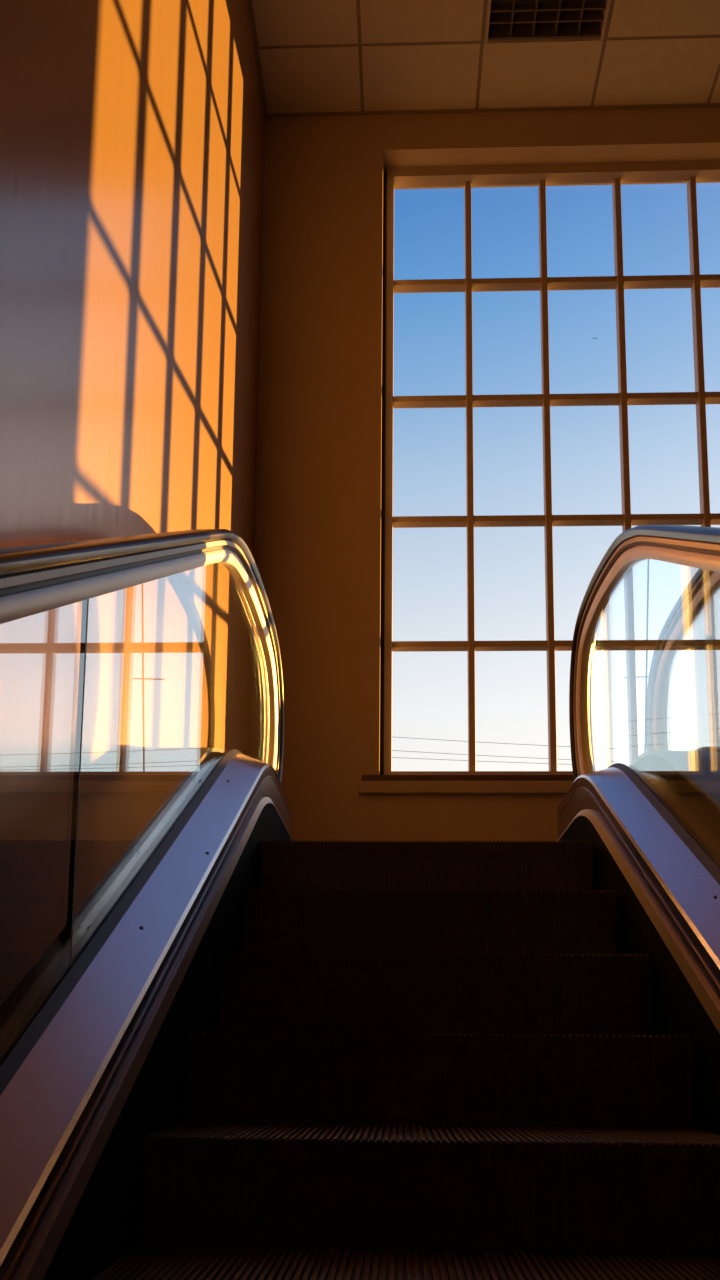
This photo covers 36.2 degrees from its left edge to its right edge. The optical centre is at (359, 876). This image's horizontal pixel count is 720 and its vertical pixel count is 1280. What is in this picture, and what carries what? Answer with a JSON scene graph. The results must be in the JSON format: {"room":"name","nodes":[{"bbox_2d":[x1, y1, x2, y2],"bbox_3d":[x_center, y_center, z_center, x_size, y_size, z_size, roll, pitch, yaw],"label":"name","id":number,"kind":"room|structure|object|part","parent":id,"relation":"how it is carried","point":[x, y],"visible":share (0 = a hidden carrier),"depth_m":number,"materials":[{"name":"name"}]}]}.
{"room":"indoor escalator","nodes":[
{"label":"indoor escalator","id":0,"kind":"room"},
{"bbox_2d":[0,0,264,872],"bbox_3d":[-0.881,-1.052,-0.626,0.250,8.473,12.376,0,-9,2],"label":"wall","id":1,"kind":"structure","parent":0,"point":[132,131],"depth_m":2.92,"materials":[{"name":"paint"}]},
{"bbox_2d":[248,0,719,116],"bbox_3d":[2.238,-4.966,-0.260,5.935,0.033,12.126,0,-9,2],"label":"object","id":2,"kind":"structure","parent":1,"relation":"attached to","point":[360,44],"depth_m":5.60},
{"bbox_2d":[249,107,719,841],"bbox_3d":[2.432,-0.112,5.255,5.935,8.473,0.270,0,-9,2],"label":"wall","id":3,"kind":"structure","parent":0,"point":[318,496],"depth_m":5.56,"materials":[{"name":"paint"}]},
{"bbox_2d":[358,781,573,793],"bbox_3d":[1.152,-0.421,5.196,2.320,0.060,0.035,0,-9,2],"label":"trim","id":4,"kind":"structure","parent":3,"relation":"attached to","point":[364,787],"depth_m":5.20,"materials":[{"name":"paint"}]},
{"bbox_2d":[362,775,573,780],"bbox_3d":[1.155,-0.456,5.270,2.290,0.033,0.140,0,-9,2],"label":"trim","id":5,"kind":"structure","parent":3,"relation":"attached to","point":[364,777],"depth_m":5.22,"materials":[{"name":"brown wood"}]},
{"bbox_2d":[380,160,719,774],"bbox_3d":[1.166,-2.140,5.662,2.107,3.415,0.125,0,-9,2],"label":"window","id":6,"kind":"structure","parent":3,"relation":"in","point":[690,172],"depth_m":5.70,"materials":[{"name":"paint"}]},
{"bbox_2d":[252,0,719,112],"bbox_3d":[2.240,-5.151,-0.231,6.435,0.400,12.626,0,-9,2],"label":"ceiling","id":7,"kind":"structure","parent":0,"point":[655,70],"depth_m":5.49,"materials":[{"name":"tile"}]},
{"bbox_2d":[485,0,610,42],"bbox_3d":[0.888,-4.192,5.092,0.576,0.126,0.600,0,-9,2],"label":"air vent","id":8,"kind":"object","parent":7,"relation":"attached to","point":[506,19],"visible":0.96,"depth_m":5.30,"materials":[{"name":"metal"}]},
{"bbox_3d":[0.608,-4.187,5.102,0.014,0.116,0.600,0,-9,2],"label":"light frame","id":9,"kind":"part","parent":8,"relation":"part of","materials":[{"name":"paint"}]},
{"bbox_3d":[0.724,-4.166,5.094,0.006,0.058,0.548,0,-9,2],"label":"louver blade","id":10,"kind":"part","parent":8,"relation":"part of","materials":[{"name":"metal"}]},
{"bbox_3d":[0.833,-4.166,5.090,0.006,0.058,0.548,0,-9,2],"label":"louver blade","id":11,"kind":"part","parent":8,"relation":"part of","materials":[{"name":"metal"}]},
{"bbox_3d":[0.896,-4.133,5.298,0.548,0.038,0.008,0,-9,2],"label":"louver blade","id":12,"kind":"part","parent":8,"relation":"part of","materials":[{"name":"metal"}]},
{"bbox_3d":[0.894,-4.143,5.238,0.548,0.038,0.008,0,-9,2],"label":"louver blade","id":13,"kind":"part","parent":8,"relation":"part of","materials":[{"name":"metal"}]},
{"bbox_3d":[0.943,-4.166,5.086,0.006,0.058,0.548,0,-9,2],"label":"louver blade","id":14,"kind":"part","parent":8,"relation":"part of","materials":[{"name":"metal"}]},
{"bbox_3d":[1.052,-4.165,5.082,0.006,0.058,0.548,0,-9,2],"label":"louver blade","id":15,"kind":"part","parent":8,"relation":"part of","materials":[{"name":"metal"}]},
{"bbox_3d":[1.169,-4.186,5.080,0.014,0.116,0.600,0,-9,2],"label":"light frame","id":16,"kind":"part","parent":8,"relation":"part of","materials":[{"name":"paint"}]},
{"label":"outside","id":17,"kind":"structure","parent":0,"visible":0},
{"bbox_2d":[392,757,610,765],"bbox_3d":[1.342,-8.080,65.006,76.787,3.758,0.028,0,-9,2],"label":"power line","id":18,"kind":"object","parent":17,"point":[392,757],"visible":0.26,"depth_m":64.55,"materials":[{"name":"metal"}]},
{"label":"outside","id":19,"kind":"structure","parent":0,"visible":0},
{"bbox_2d":[624,559,648,751],"bbox_3d":[15.687,-2.583,60.581,1.789,31.950,0.100,0,-9,2],"label":"utility pole","id":20,"kind":"object","parent":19,"point":[646,676],"visible":0.29,"depth_m":62.06,"materials":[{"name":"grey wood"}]},
{"bbox_3d":[2.168,3.222,-1.530,6.435,0.200,12.626,0,-9,2],"label":"floor","id":21,"kind":"structure","parent":0,"visible":0},
{"bbox_2d":[0,525,719,1279],"bbox_3d":[0.056,1.032,-0.079,1.592,5.271,8.564,0,-9,2],"label":"escalator","id":22,"kind":"object","parent":21,"relation":"on","point":[232,1047],"visible":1,"depth_m":2.13,"materials":[{"name":"black metal"}]},
{"bbox_3d":[-0.526,0.378,0.029,0.048,3.847,8.485,0,-9,2],"label":"balustrade frame","id":23,"kind":"part","parent":22,"relation":"part of","materials":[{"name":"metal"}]},
{"bbox_3d":[-0.525,0.327,0.052,0.086,3.846,8.564,0,-9,2],"label":"handrail","id":24,"kind":"part","parent":22,"relation":"part of","materials":[{"name":"black rubber"}]},
{"bbox_3d":[-0.441,1.060,-0.148,0.009,3.973,8.400,0,-9,2],"label":"panel","id":25,"kind":"part","parent":22,"relation":"part of","materials":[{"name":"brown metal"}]},
{"bbox_3d":[-0.443,1.088,-0.153,0.007,3.980,8.400,0,-9,2],"label":"panel","id":26,"kind":"part","parent":22,"relation":"part of","materials":[{"name":"brown metal"}]},
{"bbox_3d":[-0.444,1.370,-0.257,0.017,4.361,8.280,0,-9,2],"label":"skirt panel","id":27,"kind":"part","parent":22,"relation":"part of","materials":[{"name":"metal"}]},
{"bbox_3d":[0.574,1.091,-0.262,0.009,3.991,8.260,0,-9,2],"label":"panel","id":28,"kind":"part","parent":22,"relation":"part of","materials":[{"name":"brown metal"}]},
{"bbox_3d":[0.575,1.120,-0.266,0.007,3.999,8.260,0,-9,2],"label":"panel","id":29,"kind":"part","parent":22,"relation":"part of","materials":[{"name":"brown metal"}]},
{"bbox_3d":[0.570,1.418,-0.278,0.017,4.380,8.328,0,-9,2],"label":"skirt panel","id":30,"kind":"part","parent":22,"relation":"part of","materials":[{"name":"metal"}]},
{"bbox_3d":[0.686,0.313,-0.102,0.086,3.846,8.344,0,-9,2],"label":"handrail","id":31,"kind":"part","parent":22,"relation":"part of","materials":[{"name":"black rubber"}]},
{"bbox_3d":[0.685,0.365,-0.125,0.048,3.847,8.265,0,-9,2],"label":"balustrade frame","id":32,"kind":"part","parent":22,"relation":"part of","materials":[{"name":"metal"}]},
{"bbox_2d":[645,568,719,751],"bbox_3d":[1.631,1.036,-0.139,1.552,5.271,8.564,0,-9,2],"label":"escalator","id":33,"kind":"object","parent":21,"relation":"on","point":[704,584],"visible":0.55,"depth_m":4.19,"materials":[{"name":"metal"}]},
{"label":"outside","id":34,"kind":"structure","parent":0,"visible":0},
{"bbox_2d":[398,737,671,750],"bbox_3d":[1.275,-9.769,65.271,77.105,5.370,0.028,0,-9,2],"label":"power line","id":35,"kind":"object","parent":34,"point":[398,737],"visible":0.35,"depth_m":64.69,"materials":[{"name":"metal"}]},
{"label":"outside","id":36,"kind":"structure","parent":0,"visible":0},
{"bbox_2d":[392,750,622,761],"bbox_3d":[1.288,-8.860,65.129,76.936,5.006,0.028,0,-9,2],"label":"power line","id":37,"kind":"object","parent":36,"point":[392,750],"visible":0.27,"depth_m":64.58,"materials":[{"name":"metal"}]}
]}

